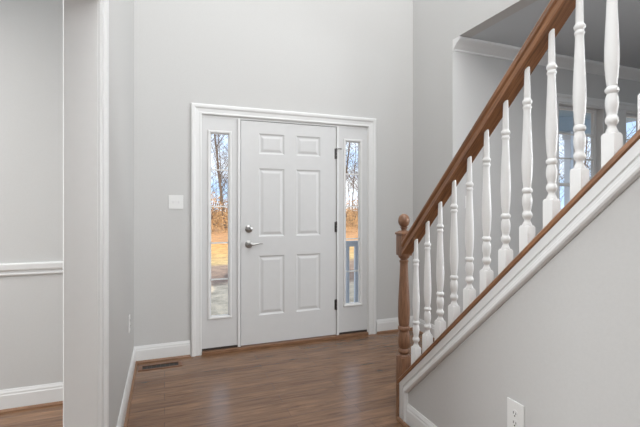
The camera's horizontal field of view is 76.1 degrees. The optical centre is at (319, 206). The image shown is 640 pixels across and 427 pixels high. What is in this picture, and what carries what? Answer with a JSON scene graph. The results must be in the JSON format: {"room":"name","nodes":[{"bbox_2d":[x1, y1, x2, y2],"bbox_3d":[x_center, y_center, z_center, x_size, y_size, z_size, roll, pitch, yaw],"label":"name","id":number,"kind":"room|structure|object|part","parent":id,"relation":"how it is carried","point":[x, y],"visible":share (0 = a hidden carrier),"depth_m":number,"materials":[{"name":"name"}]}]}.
{"room":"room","nodes":[
{"label":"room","id":0,"kind":"room"},
{"bbox_2d":[0,0,62,389],"bbox_3d":[-3.154,-0.170,2.198,3.665,2.900,0.150,0,0,-21],"label":"wall","id":1,"kind":"structure","parent":0,"point":[31,31],"depth_m":2.61,"materials":[{"name":"paint"}]},
{"bbox_2d":[0,382,62,413],"bbox_3d":[-3.122,1.212,2.115,3.665,0.135,0.029,0,0,-21],"label":"baseboard","id":2,"kind":"structure","parent":1,"relation":"attached to","point":[45,395],"depth_m":2.60,"materials":[{"name":"paint"}]},
{"bbox_3d":[-3.119,1.271,2.108,3.665,0.018,0.015,0,0,-21],"label":"shoe moulding","id":3,"kind":"part","parent":2,"relation":"part of","materials":[{"name":"brown wood"}]},
{"bbox_2d":[0,261,62,275],"bbox_3d":[-3.123,0.393,2.118,3.665,0.078,0.023,0,0,-21],"label":"chair rail","id":4,"kind":"object","parent":1,"relation":"attached to","point":[30,268],"depth_m":2.60,"materials":[{"name":"paint"}]},
{"bbox_2d":[109,0,133,426],"bbox_3d":[-0.458,-1.370,0.404,0.100,5.300,6.280,0,0,-21],"label":"wall","id":5,"kind":"structure","parent":0,"point":[121,12],"depth_m":2.38,"materials":[{"name":"paint"}]},
{"bbox_2d":[63,0,108,426],"bbox_3d":[-0.528,0.206,0.612,0.145,2.148,2.077,0,0,-21],"label":"door frame","id":6,"kind":"structure","parent":5,"relation":"attached to","point":[85,22],"depth_m":1.49,"materials":[{"name":"paint"}]},
{"bbox_3d":[-0.590,0.208,0.589,0.014,2.144,2.068,0,0,-21],"label":"casing","id":7,"kind":"part","parent":6,"relation":"part of","materials":[{"name":"paint"}]},
{"bbox_3d":[-0.475,0.206,0.632,0.031,2.148,2.077,0,0,-21],"label":"casing","id":8,"kind":"part","parent":6,"relation":"part of","materials":[{"name":"paint"}]},
{"bbox_2d":[116,347,137,426],"bbox_3d":[-1.182,1.212,2.490,0.029,0.135,1.845,0,0,-21],"label":"baseboard","id":9,"kind":"structure","parent":5,"relation":"attached to","point":[127,396],"depth_m":2.64,"materials":[{"name":"paint"}]},
{"bbox_3d":[-1.175,1.271,2.493,0.015,0.018,1.845,0,0,-21],"label":"shoe moulding","id":10,"kind":"part","parent":9,"relation":"part of","materials":[{"name":"brown wood"}]},
{"bbox_2d":[0,330,433,426],"bbox_3d":[0.950,1.340,1.019,10.500,0.120,6.430,0,0,-21],"label":"floor","id":11,"kind":"structure","parent":0,"point":[350,381],"depth_m":2.85,"materials":[{"name":"brown wood"}]},
{"bbox_2d":[138,360,182,371],"bbox_3d":[-1.282,1.277,3.289,0.330,0.005,0.110,0,0,-21],"label":"floor vent","id":12,"kind":"object","parent":11,"relation":"in","point":[174,363],"visible":1,"depth_m":3.29,"materials":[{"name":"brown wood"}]},
{"bbox_2d":[202,329,368,355],"bbox_3d":[-0.295,1.258,3.889,1.604,0.044,0.180,0,0,-21],"label":"threshold","id":13,"kind":"object","parent":11,"relation":"on","point":[216,350],"visible":0.48,"depth_m":3.79,"materials":[{"name":"brown wood"}]},
{"bbox_2d":[134,0,412,355],"bbox_3d":[-0.291,-1.370,3.906,2.900,5.300,0.150,0,0,-21],"label":"wall","id":14,"kind":"structure","parent":0,"point":[354,58],"depth_m":3.67,"materials":[{"name":"paint"}]},
{"bbox_2d":[134,340,189,363],"bbox_3d":[-1.315,1.212,3.421,0.441,0.135,0.029,0,0,-21],"label":"baseboard","id":15,"kind":"structure","parent":14,"relation":"attached to","point":[181,349],"depth_m":3.42,"materials":[{"name":"paint"}]},
{"bbox_3d":[-1.313,1.271,3.415,0.441,0.018,0.015,0,0,-21],"label":"shoe moulding","id":16,"kind":"part","parent":15,"relation":"part of","materials":[{"name":"brown wood"}]},
{"bbox_2d":[169,195,182,208],"bbox_3d":[-1.220,-0.042,3.464,0.118,0.116,0.017,0,0,-21],"label":"light switch","id":17,"kind":"object","parent":14,"relation":"attached to","point":[175,201],"visible":1,"depth_m":3.46,"materials":[{"name":"plastic"}]},
{"bbox_2d":[202,117,237,348],"bbox_3d":[-0.888,0.224,3.626,0.309,2.020,0.054,0,0,-21],"label":"window","id":18,"kind":"structure","parent":14,"relation":"in","point":[217,330],"depth_m":3.60,"materials":[{"name":"paint"}]},
{"bbox_3d":[-0.882,0.156,3.604,0.208,1.660,0.010,0,0,-21],"label":"frame","id":19,"kind":"part","parent":18,"relation":"part of","materials":[{"name":"paint"}]},
{"bbox_2d":[191,103,375,356],"bbox_3d":[-0.295,0.194,3.892,1.788,2.173,0.173,0,0,-21],"label":"door frame","id":20,"kind":"structure","parent":14,"relation":"attached to","point":[197,109],"depth_m":3.69,"materials":[{"name":"paint"}]},
{"bbox_3d":[-0.746,0.233,3.719,0.022,2.038,0.136,0,0,-21],"label":"mullion post","id":21,"kind":"part","parent":20,"relation":"part of","materials":[{"name":"paint"}]},
{"bbox_3d":[0.152,0.233,4.061,0.024,2.038,0.136,0,0,-21],"label":"mullion post","id":22,"kind":"part","parent":20,"relation":"part of","materials":[{"name":"paint"}]},
{"bbox_2d":[240,120,341,345],"bbox_3d":[-0.255,0.233,3.838,0.981,2.026,0.103,0,0,-21],"label":"door","id":23,"kind":"structure","parent":14,"relation":"in","point":[288,223],"depth_m":3.82,"materials":[{"name":"paint"}]},
{"bbox_3d":[-0.593,0.336,3.686,0.154,0.068,0.059,0,0,-21],"label":"handle","id":24,"kind":"part","parent":23,"relation":"part of","materials":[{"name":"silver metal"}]},
{"bbox_2d":[339,127,366,332],"bbox_3d":[0.322,0.224,4.085,0.311,2.020,0.054,0,0,-21],"label":"window","id":25,"kind":"structure","parent":14,"relation":"in","point":[352,316],"depth_m":4.08,"materials":[{"name":"paint"}]},
{"bbox_3d":[0.328,0.156,4.064,0.206,1.660,0.010,0,0,-21],"label":"frame","id":26,"kind":"part","parent":25,"relation":"part of","materials":[{"name":"paint"}]},
{"bbox_2d":[376,316,412,333],"bbox_3d":[0.780,1.212,4.217,0.437,0.135,0.029,0,0,-21],"label":"baseboard","id":27,"kind":"structure","parent":14,"relation":"attached to","point":[388,325],"depth_m":4.19,"materials":[{"name":"paint"}]},
{"bbox_3d":[0.782,1.271,4.211,0.437,0.018,0.015,0,0,-21],"label":"shoe moulding","id":28,"kind":"part","parent":27,"relation":"part of","materials":[{"name":"brown wood"}]},
{"bbox_2d":[413,0,536,328],"bbox_3d":[2.150,-1.370,1.394,0.120,5.300,6.280,0,0,-21],"label":"wall","id":29,"kind":"structure","parent":0,"point":[437,69],"depth_m":3.89,"materials":[{"name":"paint"}]},
{"bbox_2d":[412,319,433,339],"bbox_3d":[1.080,1.212,4.002,0.029,0.135,0.625,0,0,-21],"label":"baseboard","id":30,"kind":"structure","parent":29,"relation":"attached to","point":[422,322],"depth_m":4.12,"materials":[{"name":"paint"}]},
{"bbox_2d":[408,177,639,426],"bbox_3d":[1.115,-0.337,1.007,0.120,3.234,3.190,0,0,-21],"label":"wall","id":31,"kind":"structure","parent":0,"point":[564,346],"depth_m":1.47,"materials":[{"name":"paint"}]},
{"bbox_2d":[397,384,398,416],"bbox_3d":[0.539,1.177,2.503,0.154,0.207,0.015,0,0,-21],"label":"trim","id":32,"kind":"structure","parent":31,"relation":"attached to","point":[397,384],"depth_m":2.47,"materials":[{"name":"brown wood"}]},
{"bbox_2d":[397,403,436,426],"bbox_3d":[1.043,1.218,0.979,0.034,0.125,3.190,0,0,-21],"label":"baseboard","id":33,"kind":"structure","parent":31,"relation":"attached to","point":[414,418],"depth_m":2.33,"materials":[{"name":"paint"}]},
{"bbox_3d":[1.033,1.271,0.976,0.012,0.018,3.190,0,0,-21],"label":"shoe moulding","id":34,"kind":"part","parent":33,"relation":"part of","materials":[{"name":"brown wood"}]},
{"bbox_2d":[507,397,523,426],"bbox_3d":[0.796,0.862,1.666,0.009,0.139,0.084,0,0,-21],"label":"wall outlet","id":35,"kind":"object","parent":31,"relation":"attached to","point":[515,410],"visible":1,"depth_m":1.67,"materials":[{"name":"plastic"}]},
{"bbox_2d":[512,409,517,417],"bbox_3d":[0.793,0.843,1.665,0.002,0.033,0.027,0,0,-21],"label":"socket","id":36,"kind":"object","parent":35,"relation":"attached to","point":[514,411],"depth_m":1.66,"materials":[{"name":"plastic"}]},
{"bbox_2d":[512,419,517,426],"bbox_3d":[0.793,0.881,1.665,0.002,0.033,0.027,0,0,-21],"label":"socket","id":37,"kind":"object","parent":35,"relation":"attached to","point":[514,421],"depth_m":1.66,"materials":[{"name":"plastic"}]},
{"bbox_2d":[395,0,639,408],"bbox_3d":[1.095,-0.814,1.060,0.164,4.187,3.305,0,0,-21],"label":"stair railing","id":38,"kind":"object","parent":31,"relation":"on","point":[541,39],"visible":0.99,"depth_m":1.78,"materials":[{"name":"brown wood"}]},
{"bbox_3d":[0.527,0.714,2.569,0.082,1.132,0.082,0,0,-21],"label":"post","id":39,"kind":"part","parent":38,"relation":"part of","materials":[{"name":"brown wood"}]},
{"bbox_3d":[1.113,-1.306,1.028,0.081,3.202,3.231,0,0,-21],"label":"handrail","id":40,"kind":"part","parent":38,"relation":"part of","materials":[{"name":"brown wood"}]},
{"bbox_2d":[399,139,639,422],"bbox_3d":[1.057,-0.337,0.957,0.024,3.233,3.241,0,0,-21],"label":"trim","id":41,"kind":"structure","parent":31,"relation":"attached to","point":[626,170],"depth_m":1.56,"materials":[{"name":"paint"}]},
{"bbox_2d":[463,52,639,296],"bbox_3d":[3.129,-0.195,4.526,3.935,2.950,0.150,0,0,-21],"label":"wall","id":42,"kind":"structure","parent":0,"point":[482,75],"depth_m":3.95,"materials":[{"name":"paint"}]},
{"bbox_2d":[453,36,639,81],"bbox_3d":[3.116,-1.470,4.392,4.054,0.100,0.092,0,0,-21],"label":"crown molding","id":43,"kind":"structure","parent":42,"relation":"attached to","point":[460,44],"depth_m":3.92,"materials":[{"name":"paint"}]},
{"bbox_2d":[555,93,637,198],"bbox_3d":[3.209,-0.238,4.514,1.895,1.837,0.170,0,0,-21],"label":"window","id":44,"kind":"structure","parent":42,"relation":"in","point":[597,113],"depth_m":4.46,"materials":[{"name":"paint"}]},
{"bbox_3d":[2.734,0.154,4.357,0.657,0.809,0.030,0,0,-21],"label":"sash","id":45,"kind":"part","parent":44,"relation":"part of","materials":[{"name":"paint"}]},
{"bbox_3d":[2.722,-0.640,4.388,0.657,0.841,0.030,0,0,-21],"label":"sash","id":46,"kind":"part","parent":44,"relation":"part of","materials":[{"name":"paint"}]},
{"bbox_3d":[3.238,-0.246,4.479,0.325,1.652,0.016,0,0,-21],"label":"mullion casing","id":47,"kind":"part","parent":44,"relation":"part of","materials":[{"name":"paint"}]},
{"bbox_2d":[626,110,637,139],"bbox_3d":[3.681,-0.241,4.720,0.665,1.678,0.120,0,0,-21],"label":"window","id":48,"kind":"structure","parent":42,"relation":"in","point":[629,114],"depth_m":4.70,"materials":[{"name":"paint"}]},
{"bbox_3d":[3.681,-0.241,4.720,0.665,1.678,0.120,0,0,-21],"label":"frame","id":49,"kind":"part","parent":48,"relation":"part of","materials":[{"name":"paint"}]},
{"bbox_3d":[3.671,-0.640,4.748,0.627,0.841,0.030,0,0,-21],"label":"sash","id":50,"kind":"part","parent":48,"relation":"part of","materials":[{"name":"paint"}]},
{"bbox_2d":[471,0,639,68],"bbox_3d":[4.158,-1.595,1.817,3.935,0.150,5.645,0,0,-21],"label":"ceiling","id":51,"kind":"structure","parent":0,"point":[514,30],"depth_m":3.52,"materials":[{"name":"paint"}]},
{"label":"outside","id":52,"kind":"structure","parent":0,"visible":0},
{"bbox_2d":[211,212,357,314],"bbox_3d":[-15.079,1.905,81.936,210.000,0.250,156.100,0,0,-21],"label":"ground","id":53,"kind":"structure","parent":52,"point":[219,252],"depth_m":11.65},
{"bbox_2d":[211,143,225,186],"bbox_3d":[-16.679,-4.184,61.747,6.555,12.093,5.132,0,0,-28],"label":"bare tree","id":54,"kind":"object","parent":53,"relation":"on","point":[220,143],"visible":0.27,"depth_m":62.03,"materials":[{"name":"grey plant"}]},
{"bbox_2d":[211,134,227,229],"bbox_3d":[-8.249,-6.003,31.989,9.062,15.766,6.144,0,0,20],"label":"bare tree","id":55,"kind":"object","parent":53,"relation":"on","point":[218,141],"visible":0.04,"depth_m":32.13,"materials":[{"name":"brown plant"}]},
{"bbox_2d":[211,191,227,232],"bbox_3d":[-7.947,0.305,27.901,3.741,3.092,3.716,0,0,-21],"label":"shrub","id":56,"kind":"object","parent":53,"relation":"on","point":[213,208],"visible":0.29,"depth_m":27.86,"materials":[{"name":"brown plant"}]},
{"bbox_2d":[211,135,227,216],"bbox_3d":[-10.245,-4.691,46.292,5.669,13.150,5.242,0,0,-25],"label":"bare tree","id":57,"kind":"object","parent":53,"relation":"on","point":[220,163],"visible":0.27,"depth_m":45.99,"materials":[{"name":"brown plant"}]},
{"bbox_2d":[211,191,227,226],"bbox_3d":[-9.305,0.228,36.648,3.934,3.252,3.908,0,0,-21],"label":"shrub","id":58,"kind":"object","parent":53,"relation":"on","point":[217,208],"visible":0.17,"depth_m":36.46,"materials":[{"name":"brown plant"}]},
{"bbox_2d":[211,210,227,229],"bbox_3d":[-6.700,0.947,32.708,4.178,1.794,4.139,0,0,-21],"label":"shrub","id":59,"kind":"object","parent":53,"relation":"on","point":[226,210],"visible":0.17,"depth_m":32.02,"materials":[{"name":"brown plant"}]},
{"bbox_2d":[211,137,227,192],"bbox_3d":[-18.213,-6.694,72.771,9.867,17.166,6.689,0,0,44],"label":"bare tree","id":60,"kind":"object","parent":53,"relation":"on","point":[220,137],"visible":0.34,"depth_m":72.18,"materials":[{"name":"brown plant"}]},
{"bbox_2d":[211,135,227,198],"bbox_3d":[-10.562,-3.431,36.040,5.323,10.626,4.125,0,0,-8],"label":"bare tree","id":61,"kind":"object","parent":53,"relation":"on","point":[219,135],"visible":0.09,"depth_m":36.85,"materials":[{"name":"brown plant"}]},
{"bbox_2d":[216,141,227,164],"bbox_3d":[-8.215,-4.805,42.946,5.666,13.350,7.237,0,0,38],"label":"bare tree","id":62,"kind":"object","parent":53,"relation":"on","point":[216,141],"visible":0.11,"depth_m":41.76,"materials":[{"name":"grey plant"}]},
{"bbox_2d":[346,142,355,176],"bbox_3d":[2.682,-5.685,37.557,5.893,15.122,8.692,0,0,-35],"label":"bare tree","id":63,"kind":"object","parent":53,"relation":"on","point":[348,159],"visible":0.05,"depth_m":37.50,"materials":[{"name":"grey plant"}]},
{"bbox_2d":[346,207,356,231],"bbox_3d":[1.314,0.712,28.978,2.709,2.239,2.691,0,0,-21],"label":"shrub","id":64,"kind":"object","parent":53,"relation":"on","point":[347,228],"visible":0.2,"depth_m":28.90,"materials":[{"name":"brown plant"}]},
{"bbox_2d":[346,196,357,225],"bbox_3d":[2.801,0.398,37.706,3.505,2.897,3.482,0,0,-21],"label":"shrub","id":65,"kind":"object","parent":53,"relation":"on","point":[349,196],"visible":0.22,"depth_m":37.53,"materials":[{"name":"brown plant"}]},
{"bbox_2d":[346,142,357,211],"bbox_3d":[3.326,-4.719,48.643,5.592,13.177,7.143,0,0,-28],"label":"bare tree","id":66,"kind":"object","parent":53,"relation":"on","point":[346,142],"visible":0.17,"depth_m":48.84,"materials":[{"name":"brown plant"}]},
{"bbox_2d":[346,144,357,205],"bbox_3d":[7.132,-6.283,91.138,7.133,16.349,8.967,0,0,-40],"label":"bare tree","id":67,"kind":"object","parent":53,"relation":"on","point":[346,144],"visible":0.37,"depth_m":90.67,"materials":[{"name":"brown plant"}]},
{"bbox_2d":[346,212,357,228],"bbox_3d":[4.029,0.960,33.144,4.113,1.767,4.075,0,0,-21],"label":"shrub","id":68,"kind":"object","parent":53,"relation":"on","point":[355,212],"visible":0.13,"depth_m":33.34,"materials":[{"name":"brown plant"}]},
{"bbox_2d":[347,154,357,188],"bbox_3d":[6.786,-5.079,60.030,7.987,13.895,5.415,0,0,-20],"label":"bare tree","id":69,"kind":"object","parent":53,"relation":"on","point":[350,154],"visible":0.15,"depth_m":59.64,"materials":[{"name":"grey plant"}]},
{"bbox_2d":[559,160,563,198],"bbox_3d":[40.752,-3.702,69.084,4.442,11.141,4.803,0,0,10],"label":"bare tree","id":70,"kind":"object","parent":53,"relation":"on","point":[559,160],"visible":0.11,"depth_m":68.36,"materials":[{"name":"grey plant"}]},
{"bbox_2d":[559,135,590,181],"bbox_3d":[19.369,-3.712,30.997,4.450,11.162,4.812,0,0,-33],"label":"bare tree","id":71,"kind":"object","parent":53,"relation":"on","point":[559,135],"visible":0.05,"depth_m":31.18,"materials":[{"name":"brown plant"}]},
{"bbox_2d":[585,137,590,167],"bbox_3d":[34.425,-6.959,52.892,6.899,17.704,10.176,0,0,27],"label":"bare tree","id":72,"kind":"object","parent":53,"relation":"on","point":[586,152],"visible":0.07,"depth_m":52.86,"materials":[{"name":"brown plant"}]},
{"bbox_3d":[1.940,1.605,5.171,7.900,0.350,1.810,0,0,-21],"label":"floor","id":73,"kind":"structure","parent":53,"relation":"on","visible":0},
{"bbox_2d":[562,131,575,205],"bbox_3d":[4.254,0.080,6.965,0.160,2.700,0.160,0,0,-21],"label":"porch column","id":74,"kind":"structure","parent":73,"relation":"on","point":[568,139],"depth_m":6.94,"materials":[{"name":"paint"}]},
{"bbox_2d":[346,240,357,302],"bbox_3d":[2.204,0.895,6.138,4.280,0.890,0.070,0,0,-21],"label":"porch railing","id":75,"kind":"object","parent":74,"relation":"attached to","point":[351,243],"visible":0.05,"depth_m":5.45,"materials":[{"name":"paint"}]},
{"bbox_3d":[2.204,0.487,6.138,4.280,0.075,0.070,0,0,-21],"label":"rail","id":76,"kind":"part","parent":75,"relation":"part of","materials":[{"name":"paint"}]},
{"bbox_2d":[559,110,635,134],"bbox_3d":[2.007,-1.445,5.277,8.100,0.350,1.960,0,0,-21],"label":"porch roof","id":77,"kind":"structure","parent":74,"relation":"on","point":[565,117],"depth_m":6.92,"materials":[{"name":"paint"}]}
]}

